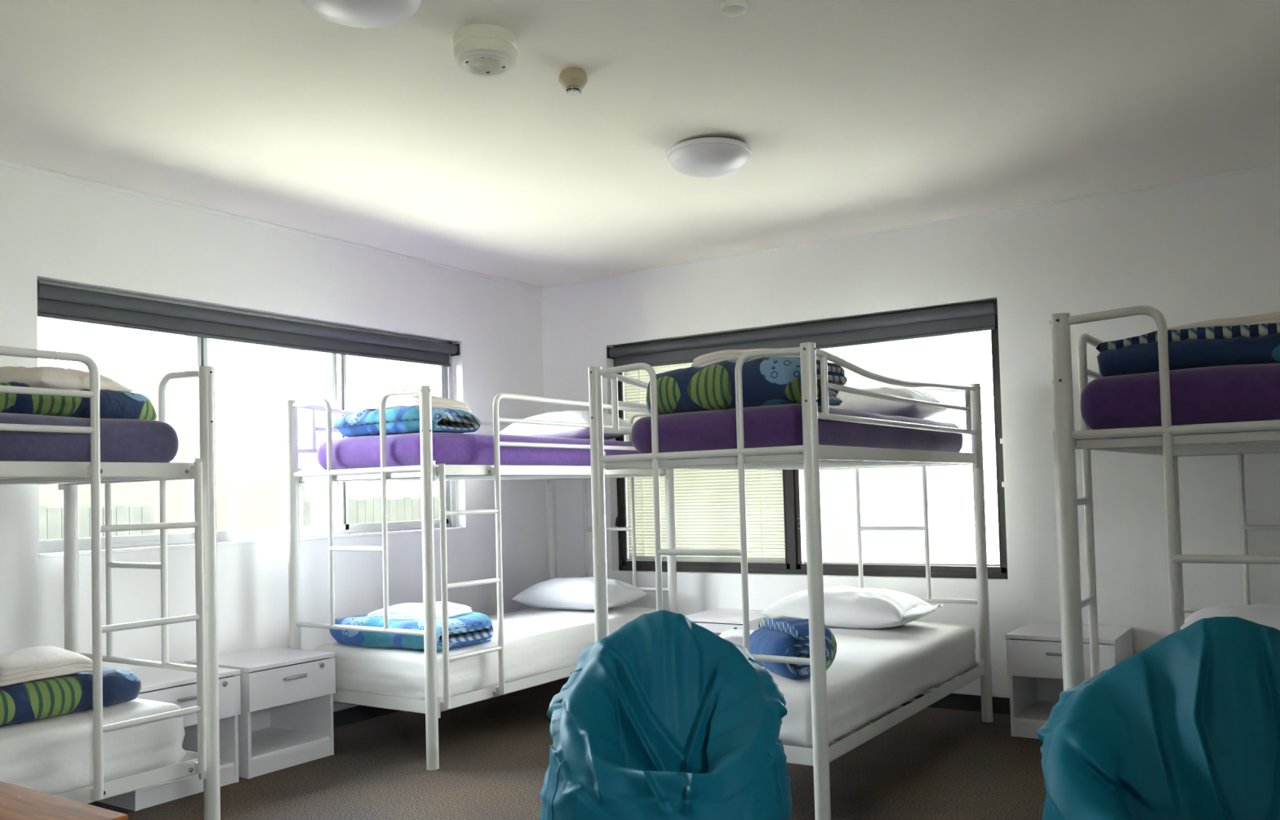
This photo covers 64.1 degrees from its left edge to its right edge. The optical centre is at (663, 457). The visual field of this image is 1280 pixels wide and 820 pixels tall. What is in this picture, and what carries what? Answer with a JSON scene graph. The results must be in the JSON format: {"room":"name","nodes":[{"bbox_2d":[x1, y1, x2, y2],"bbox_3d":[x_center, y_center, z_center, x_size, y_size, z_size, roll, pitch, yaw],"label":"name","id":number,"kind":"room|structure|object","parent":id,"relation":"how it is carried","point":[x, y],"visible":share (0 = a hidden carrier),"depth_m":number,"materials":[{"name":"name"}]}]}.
{"room":"dormitory","nodes":[
{"label":"dormitory","id":0,"kind":"room"},
{"bbox_2d":[0,164,548,711],"bbox_3d":[-2.866,0.103,4.021,0.200,2.643,7.300,-3,-2,33],"label":"wall","id":1,"kind":"structure","parent":0,"point":[53,229],"depth_m":5.11,"materials":[{"name":"white paint"}]},
{"bbox_2d":[38,280,466,557],"bbox_3d":[-1.980,-0.153,5.355,0.139,1.180,2.518,-3,-2,33],"label":"window","id":2,"kind":"structure","parent":1,"relation":"in","point":[121,544],"depth_m":5.32,"materials":[{"name":"silver metal"}]},
{"bbox_2d":[36,280,459,366],"bbox_3d":[-1.984,-0.653,5.365,0.078,0.147,2.514,-3,-2,33],"label":"roller blind","id":3,"kind":"object","parent":2,"relation":"attached to","point":[58,302],"visible":0.95,"depth_m":5.08,"materials":[{"name":"grey fabric"}]},
{"bbox_2d":[0,158,542,290],"bbox_3d":[-2.813,-1.210,4.006,0.012,0.022,7.300,-3,-2,33],"label":"trim","id":4,"kind":"structure","parent":1,"relation":"attached to","point":[2,162],"depth_m":5.08,"materials":[{"name":"white paint"}]},
{"bbox_2d":[333,705,399,728],"bbox_3d":[-2.741,1.377,3.921,0.012,0.085,7.300,-3,-2,33],"label":"baseboard","id":5,"kind":"structure","parent":1,"relation":"attached to","point":[359,713],"depth_m":5.57,"materials":[{"name":"black rubber"}]},
{"bbox_2d":[87,676,1046,819],"bbox_3d":[-0.179,1.354,2.275,6.500,0.120,7.700,-3,-2,33],"label":"floor","id":6,"kind":"structure","parent":0,"point":[935,763],"depth_m":4.39,"materials":[{"name":"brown carpet"}]},
{"bbox_2d":[0,780,128,819],"bbox_3d":[-1.680,0.957,1.711,1.497,0.720,0.758,-3,-2,33],"label":"wooden table","id":7,"kind":"object","parent":6,"relation":"on","point":[16,802],"visible":1,"depth_m":1.68,"materials":[{"name":"brown wood"}]},
{"bbox_2d":[0,346,220,819],"bbox_3d":[-2.589,0.529,3.152,1.018,1.720,2.058,-3,-2,32],"label":"bunk bed","id":8,"kind":"object","parent":6,"relation":"on","point":[68,475],"visible":0.77,"depth_m":3.68,"materials":[{"name":"white metal"}]},
{"bbox_2d":[0,412,178,462],"bbox_3d":[-2.572,-0.048,3.191,0.808,0.191,1.823,-3,-2,33],"label":"mattress","id":9,"kind":"object","parent":8,"relation":"on","point":[122,440],"visible":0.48,"depth_m":3.45,"materials":[{"name":"fabric"}]},
{"bbox_2d":[0,381,156,420],"bbox_3d":[-2.241,-0.189,3.647,0.468,0.112,0.726,-3,-2,33],"label":"duvet","id":10,"kind":"object","parent":9,"relation":"on","point":[113,404],"visible":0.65,"depth_m":3.56,"materials":[{"name":"blue fabric"}]},
{"bbox_2d":[0,366,133,391],"bbox_3d":[-2.253,-0.261,3.668,0.480,0.131,0.400,-2,-2,15],"label":"pillow","id":11,"kind":"object","parent":10,"relation":"on","point":[49,377],"visible":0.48,"depth_m":3.51,"materials":[{"name":"beige fabric"}]},
{"bbox_2d":[0,697,185,795],"bbox_3d":[-2.541,0.994,3.145,0.842,0.241,1.824,-3,-2,33],"label":"mattress","id":12,"kind":"object","parent":8,"relation":"on","point":[52,755],"visible":0.6,"depth_m":3.39,"materials":[{"name":"white fabric"}]},
{"bbox_2d":[0,666,142,726],"bbox_3d":[-2.218,0.819,3.587,0.504,0.129,0.580,-3,-2,33],"label":"duvet","id":13,"kind":"object","parent":12,"relation":"on","point":[47,697],"visible":0.77,"depth_m":3.45,"materials":[{"name":"blue fabric"}]},
{"bbox_2d":[0,645,92,686],"bbox_3d":[-2.202,0.714,3.527,0.306,0.090,0.350,-3,-2,27],"label":"sheet","id":14,"kind":"object","parent":13,"relation":"on","point":[33,663],"visible":0.99,"depth_m":3.48,"materials":[{"name":"beige fabric"}]},
{"bbox_2d":[97,662,240,810],"bbox_3d":[-2.158,1.175,4.379,0.507,0.486,0.470,-3,-2,33],"label":"nightstand","id":15,"kind":"object","parent":6,"relation":"on","point":[179,687],"visible":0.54,"depth_m":4.31,"materials":[{"name":"white laminate"}]},
{"bbox_2d":[138,759,233,790],"bbox_3d":[-2.172,1.339,4.385,0.444,0.016,0.430,-3,-2,33],"label":"shelf","id":16,"kind":"object","parent":15,"relation":"attached to","point":[226,766],"depth_m":4.26,"materials":[{"name":"white laminate"}]},
{"bbox_2d":[184,646,335,778],"bbox_3d":[-1.882,1.182,4.808,0.507,0.486,0.470,-3,-2,33],"label":"nightstand","id":17,"kind":"object","parent":6,"relation":"on","point":[286,717],"visible":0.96,"depth_m":4.75,"materials":[{"name":"white laminate"}]},
{"bbox_2d":[251,726,328,759],"bbox_3d":[-1.896,1.345,4.814,0.444,0.016,0.430,-3,-2,33],"label":"shelf","id":18,"kind":"object","parent":17,"relation":"attached to","point":[268,743],"depth_m":4.82,"materials":[{"name":"white laminate"}]},
{"bbox_2d":[285,385,677,770],"bbox_3d":[-0.890,0.567,5.713,1.018,1.720,2.103,-3,-2,33],"label":"bunk bed","id":19,"kind":"object","parent":6,"relation":"on","point":[432,707],"visible":0.59,"depth_m":4.94,"materials":[{"name":"white metal"}]},
{"bbox_2d":[316,432,639,474],"bbox_3d":[-0.888,-0.011,5.697,0.814,0.190,1.967,-3,-2,33],"label":"mattress","id":20,"kind":"object","parent":19,"relation":"on","point":[448,448],"visible":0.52,"depth_m":4.96,"materials":[{"name":"purple fabric"}]},
{"bbox_2d":[332,405,480,436],"bbox_3d":[-1.267,-0.179,5.032,0.752,0.135,0.391,-3,-2,33],"label":"duvet","id":21,"kind":"object","parent":20,"relation":"on","point":[398,420],"visible":0.8,"depth_m":4.91,"materials":[{"name":"blue fabric"}]},
{"bbox_2d":[355,394,471,412],"bbox_3d":[-1.240,-0.256,5.062,0.507,0.094,0.312,-3,-2,33],"label":"sheet","id":22,"kind":"object","parent":21,"relation":"on","point":[406,400],"visible":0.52,"depth_m":4.94,"materials":[{"name":"beige fabric"}]},
{"bbox_2d":[499,410,633,439],"bbox_3d":[-0.583,-0.188,6.302,0.720,0.200,0.490,-3,-2,36],"label":"pillow","id":23,"kind":"object","parent":20,"relation":"on","point":[577,416],"visible":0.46,"depth_m":6.12,"materials":[{"name":"white fabric"}]},
{"bbox_2d":[315,606,656,700],"bbox_3d":[-0.863,1.032,5.667,0.858,0.240,1.984,-3,-2,33],"label":"mattress","id":24,"kind":"object","parent":19,"relation":"on","point":[537,640],"visible":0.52,"depth_m":4.98,"materials":[{"name":"white fabric"}]},
{"bbox_2d":[329,611,493,650],"bbox_3d":[-1.239,0.836,5.036,0.780,0.145,0.496,-3,-2,33],"label":"duvet","id":25,"kind":"object","parent":24,"relation":"on","point":[471,628],"visible":0.62,"depth_m":4.85,"materials":[{"name":"blue fabric"}]},
{"bbox_2d":[367,601,472,620],"bbox_3d":[-1.203,0.759,5.044,0.448,0.087,0.328,-3,-2,27],"label":"sheet","id":26,"kind":"object","parent":25,"relation":"on","point":[407,611],"visible":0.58,"depth_m":4.96,"materials":[{"name":"white fabric"}]},
{"bbox_2d":[511,576,648,609],"bbox_3d":[-0.512,0.834,6.289,0.690,0.193,0.480,-3,-2,29],"label":"pillow","id":27,"kind":"object","parent":24,"relation":"on","point":[566,593],"visible":0.92,"depth_m":6.14,"materials":[{"name":"white fabric"}]},
{"bbox_2d":[539,609,792,819],"bbox_3d":[0.006,0.899,3.050,0.741,0.836,0.743,0,-2,-35],"label":"bean bag","id":28,"kind":"object","parent":6,"relation":"on","point":[663,716],"visible":1,"depth_m":3.02,"materials":[{"name":"teal fabric"}]},
{"bbox_2d":[684,608,771,635],"bbox_3d":[0.402,1.156,5.937,0.470,0.486,0.507,-3,-2,33],"label":"nightstand","id":29,"kind":"object","parent":6,"relation":"on","point":[717,620],"visible":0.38,"depth_m":5.79,"materials":[{"name":"white laminate"}]},
{"bbox_2d":[588,342,993,819],"bbox_3d":[0.687,0.488,4.659,0.999,1.720,2.038,-3,-2,33],"label":"bunk bed","id":30,"kind":"object","parent":6,"relation":"on","point":[815,457],"visible":0.79,"depth_m":3.95,"materials":[{"name":"white metal"}]},
{"bbox_2d":[631,403,963,459],"bbox_3d":[0.694,-0.091,4.643,0.811,0.191,1.876,-3,-2,33],"label":"mattress","id":31,"kind":"object","parent":30,"relation":"on","point":[770,425],"visible":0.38,"depth_m":3.93,"materials":[{"name":"purple fabric"}]},
{"bbox_2d":[645,356,847,414],"bbox_3d":[0.311,-0.282,4.051,0.796,0.192,0.399,-3,-2,33],"label":"duvet","id":32,"kind":"object","parent":31,"relation":"on","point":[766,380],"visible":0.81,"depth_m":3.89,"materials":[{"name":"blue fabric"}]},
{"bbox_2d":[691,348,819,366],"bbox_3d":[0.378,-0.382,4.071,0.510,0.096,0.263,-3,-2,32],"label":"pillow","id":33,"kind":"object","parent":32,"relation":"on","point":[712,357],"visible":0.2,"depth_m":4.02,"materials":[{"name":"beige fabric"}]},
{"bbox_2d":[828,386,947,418],"bbox_3d":[1.066,-0.261,5.244,0.660,0.184,0.470,-3,-2,36],"label":"pillow","id":34,"kind":"object","parent":31,"relation":"on","point":[851,401],"visible":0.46,"depth_m":5.03,"materials":[{"name":"white fabric"}]},
{"bbox_2d":[765,620,976,748],"bbox_3d":[0.722,0.953,4.621,0.869,0.241,1.939,-3,-2,33],"label":"mattress","id":35,"kind":"object","parent":30,"relation":"on","point":[872,673],"visible":0.44,"depth_m":4.24,"materials":[{"name":"white fabric"}]},
{"bbox_2d":[719,629,754,646],"bbox_3d":[0.342,0.793,4.240,0.242,0.144,0.306,-2,-2,4],"label":"sheet","id":36,"kind":"object","parent":35,"relation":"on","point":[735,636],"visible":0.09,"depth_m":4.16,"materials":[{"name":"white fabric"}]},
{"bbox_2d":[749,615,836,679],"bbox_3d":[0.491,0.723,3.988,0.284,0.205,0.430,-1,-2,-16],"label":"duvet","id":37,"kind":"object","parent":35,"relation":"on","point":[780,635],"visible":0.75,"depth_m":3.83,"materials":[{"name":"blue fabric"}]},
{"bbox_2d":[760,585,943,628],"bbox_3d":[0.980,0.754,5.163,0.839,0.196,0.500,-3,-2,34],"label":"pillow","id":38,"kind":"object","parent":35,"relation":"on","point":[845,606],"visible":0.84,"depth_m":4.99,"materials":[{"name":"white fabric"}]},
{"bbox_2d":[1005,622,1133,738],"bbox_3d":[1.969,1.079,4.928,0.485,0.486,0.507,-3,-2,33],"label":"nightstand","id":39,"kind":"object","parent":6,"relation":"on","point":[1033,649],"visible":0.51,"depth_m":4.85,"materials":[{"name":"white laminate"}]},
{"bbox_2d":[1014,700,1057,723],"bbox_3d":[1.985,1.242,4.941,0.445,0.016,0.444,-3,-2,33],"label":"shelf","id":40,"kind":"object","parent":39,"relation":"attached to","point":[1033,711],"depth_m":4.96,"materials":[{"name":"white laminate"}]},
{"bbox_2d":[1036,616,1279,819],"bbox_3d":[1.293,0.824,2.340,0.815,0.868,0.790,-2,-2,6],"label":"bean bag","id":41,"kind":"object","parent":6,"relation":"on","point":[1186,726],"visible":1,"depth_m":2.42,"materials":[{"name":"teal fabric"}]},
{"bbox_2d":[1049,305,1279,690],"bbox_3d":[2.179,0.414,3.644,1.018,1.720,2.038,-3,-2,35],"label":"bunk bed","id":42,"kind":"object","parent":6,"relation":"on","point":[1066,439],"visible":0.57,"depth_m":3.08,"materials":[{"name":"white metal"}]},
{"bbox_2d":[1080,363,1279,438],"bbox_3d":[2.148,-0.167,3.686,0.839,0.201,1.898,-3,-2,35],"label":"mattress","id":43,"kind":"object","parent":42,"relation":"on","point":[1243,392],"visible":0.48,"depth_m":2.98,"materials":[{"name":"purple fabric"}]},
{"bbox_2d":[1095,322,1279,376],"bbox_3d":[1.794,-0.332,3.142,0.818,0.131,0.430,-3,-2,35],"label":"duvet","id":44,"kind":"object","parent":43,"relation":"on","point":[1255,344],"visible":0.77,"depth_m":3.05,"materials":[{"name":"blue fabric"}]},
{"bbox_2d":[1149,311,1279,333],"bbox_3d":[1.841,-0.395,3.180,0.604,0.094,0.291,-3,-2,34],"label":"pillow","id":45,"kind":"object","parent":44,"relation":"on","point":[1269,317],"visible":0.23,"depth_m":3.10,"materials":[{"name":"beige fabric"}]},
{"bbox_3d":[2.217,0.880,3.625,0.825,0.240,1.906,-3,-2,35],"label":"mattress","id":46,"kind":"object","parent":42,"relation":"on","visible":0},
{"bbox_2d":[1180,603,1279,630],"bbox_3d":[2.517,0.690,4.154,0.760,0.172,0.520,-3,-2,32],"label":"pillow","id":47,"kind":"object","parent":46,"relation":"on","point":[1265,614],"visible":0.44,"depth_m":4.14,"materials":[{"name":"white fabric"}]},
{"bbox_2d":[0,0,1279,287],"bbox_3d":[-0.256,-1.429,2.366,6.500,0.234,7.700,-3,-2,33],"label":"ceiling","id":48,"kind":"structure","parent":0,"point":[855,117],"depth_m":3.87,"materials":[{"name":"white paint"}]},
{"bbox_2d":[299,0,422,27],"bbox_3d":[-0.835,-1.262,2.795,0.352,0.108,0.352,-3,-2,33],"label":"ceiling light","id":49,"kind":"object","parent":48,"relation":"attached to","point":[353,13],"visible":1,"depth_m":2.79,"materials":[{"name":"white glass"}]},
{"bbox_2d":[452,23,517,76],"bbox_3d":[-0.556,-1.265,3.193,0.200,0.090,0.200,-3,-2,33],"label":"detector","id":50,"kind":"object","parent":48,"relation":"attached to","point":[483,50],"visible":1,"depth_m":3.13,"materials":[{"name":"white plastic"}]},
{"bbox_2d":[469,57,502,71],"bbox_3d":[-0.555,-1.227,3.192,0.100,0.002,0.100,-3,-2,33],"label":"smoke detector","id":51,"kind":"object","parent":50,"relation":"attached to","point":[476,64],"depth_m":3.19,"materials":[{"name":"white plastic"}]},
{"bbox_2d":[558,67,587,96],"bbox_3d":[-0.306,-1.271,3.472,0.098,0.074,0.098,-3,-2,33],"label":"smoke detector","id":52,"kind":"object","parent":48,"relation":"attached to","point":[573,80],"visible":1,"depth_m":3.44,"materials":[{"name":"beige plastic"}]},
{"bbox_2d":[666,136,751,177],"bbox_3d":[0.193,-1.241,4.274,0.352,0.108,0.352,-3,-2,33],"label":"ceiling light","id":53,"kind":"object","parent":48,"relation":"attached to","point":[708,156],"visible":1,"depth_m":4.17,"materials":[{"name":"white glass"}]},
{"bbox_2d":[541,166,1279,697],"bbox_3d":[1.810,0.022,5.474,6.500,2.643,0.200,-3,-2,33],"label":"wall","id":54,"kind":"structure","parent":0,"point":[1206,249],"depth_m":5.28,"materials":[{"name":"white paint"}]},
{"bbox_2d":[613,299,1008,578],"bbox_3d":[0.755,-0.049,6.120,2.538,1.492,0.138,-3,-2,33],"label":"window","id":55,"kind":"structure","parent":54,"relation":"in","point":[793,495],"depth_m":6.09,"materials":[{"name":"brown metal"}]},
{"bbox_2d":[623,362,785,562],"bbox_3d":[0.241,-0.015,6.488,1.160,1.348,0.030,-3,-2,33],"label":"blind","id":56,"kind":"object","parent":55,"relation":"attached to","point":[707,509],"visible":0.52,"depth_m":6.45,"materials":[{"name":"white plastic"}]},
{"bbox_2d":[606,299,997,366],"bbox_3d":[0.714,-0.704,6.113,2.542,0.155,0.072,-3,-2,33],"label":"roller blind","id":57,"kind":"object","parent":55,"relation":"attached to","point":[978,317],"visible":0.87,"depth_m":5.94,"materials":[{"name":"grey fabric"}]},
{"bbox_2d":[800,330,999,566],"bbox_3d":[1.304,-0.066,5.805,1.150,1.348,0.030,-3,-2,33],"label":"blind","id":58,"kind":"object","parent":55,"relation":"attached to","point":[961,341],"visible":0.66,"depth_m":5.72,"materials":[{"name":"white plastic"}]},
{"bbox_2d":[542,163,1279,289],"bbox_3d":[1.723,-1.293,5.427,6.088,0.014,0.008,-3,-2,33],"label":"trim","id":59,"kind":"structure","parent":54,"relation":"attached to","point":[1278,164],"depth_m":5.53,"materials":[{"name":"white paint"}]},
{"bbox_2d":[902,690,1010,714],"bbox_3d":[1.793,1.298,5.340,6.088,0.085,0.012,-3,-2,33],"label":"baseboard","id":60,"kind":"structure","parent":54,"relation":"attached to","point":[953,700],"depth_m":5.44,"materials":[{"name":"black rubber"}]},
{"label":"outside","id":61,"kind":"structure","parent":0,"visible":0},
{"bbox_2d":[959,526,999,564],"bbox_3d":[-13.463,2.411,15.136,29.790,0.050,60.000,-3,-2,33],"label":"grass lawn","id":62,"kind":"structure","parent":61,"point":[960,527],"depth_m":25.11,"materials":[{"name":"white"}]},
{"bbox_2d":[38,366,281,533],"bbox_3d":[-7.444,0.589,14.267,3.000,3.200,3.000,-3,-2,33],"label":"outbuilding","id":63,"kind":"structure","parent":62,"relation":"on","point":[248,462],"depth_m":13.93,"materials":[{"name":"white"}]},
{"bbox_2d":[183,335,210,532],"bbox_3d":[-4.169,0.181,9.172,0.160,3.500,0.160,-3,-2,33],"label":"post","id":64,"kind":"object","parent":62,"relation":"on","point":[189,384],"visible":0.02,"depth_m":9.12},
{"bbox_2d":[39,496,439,540],"bbox_3d":[-3.880,1.123,8.161,0.060,1.534,12.595,-3,-2,33],"label":"fence","id":65,"kind":"object","parent":62,"relation":"on","point":[313,513],"visible":0.13,"depth_m":9.15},
{"bbox_2d":[278,346,305,527],"bbox_3d":[-3.628,0.194,10.014,0.160,3.500,0.160,-3,-2,33],"label":"post","id":66,"kind":"object","parent":62,"relation":"on","point":[291,360],"visible":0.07,"depth_m":9.99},
{"bbox_2d":[802,333,960,563],"bbox_3d":[1.082,-0.085,11.573,3.500,3.900,3.330,-3,-2,33],"label":"neighbouring building","id":67,"kind":"structure","parent":62,"relation":"on","point":[837,472],"depth_m":10.25,"materials":[{"name":"white"}]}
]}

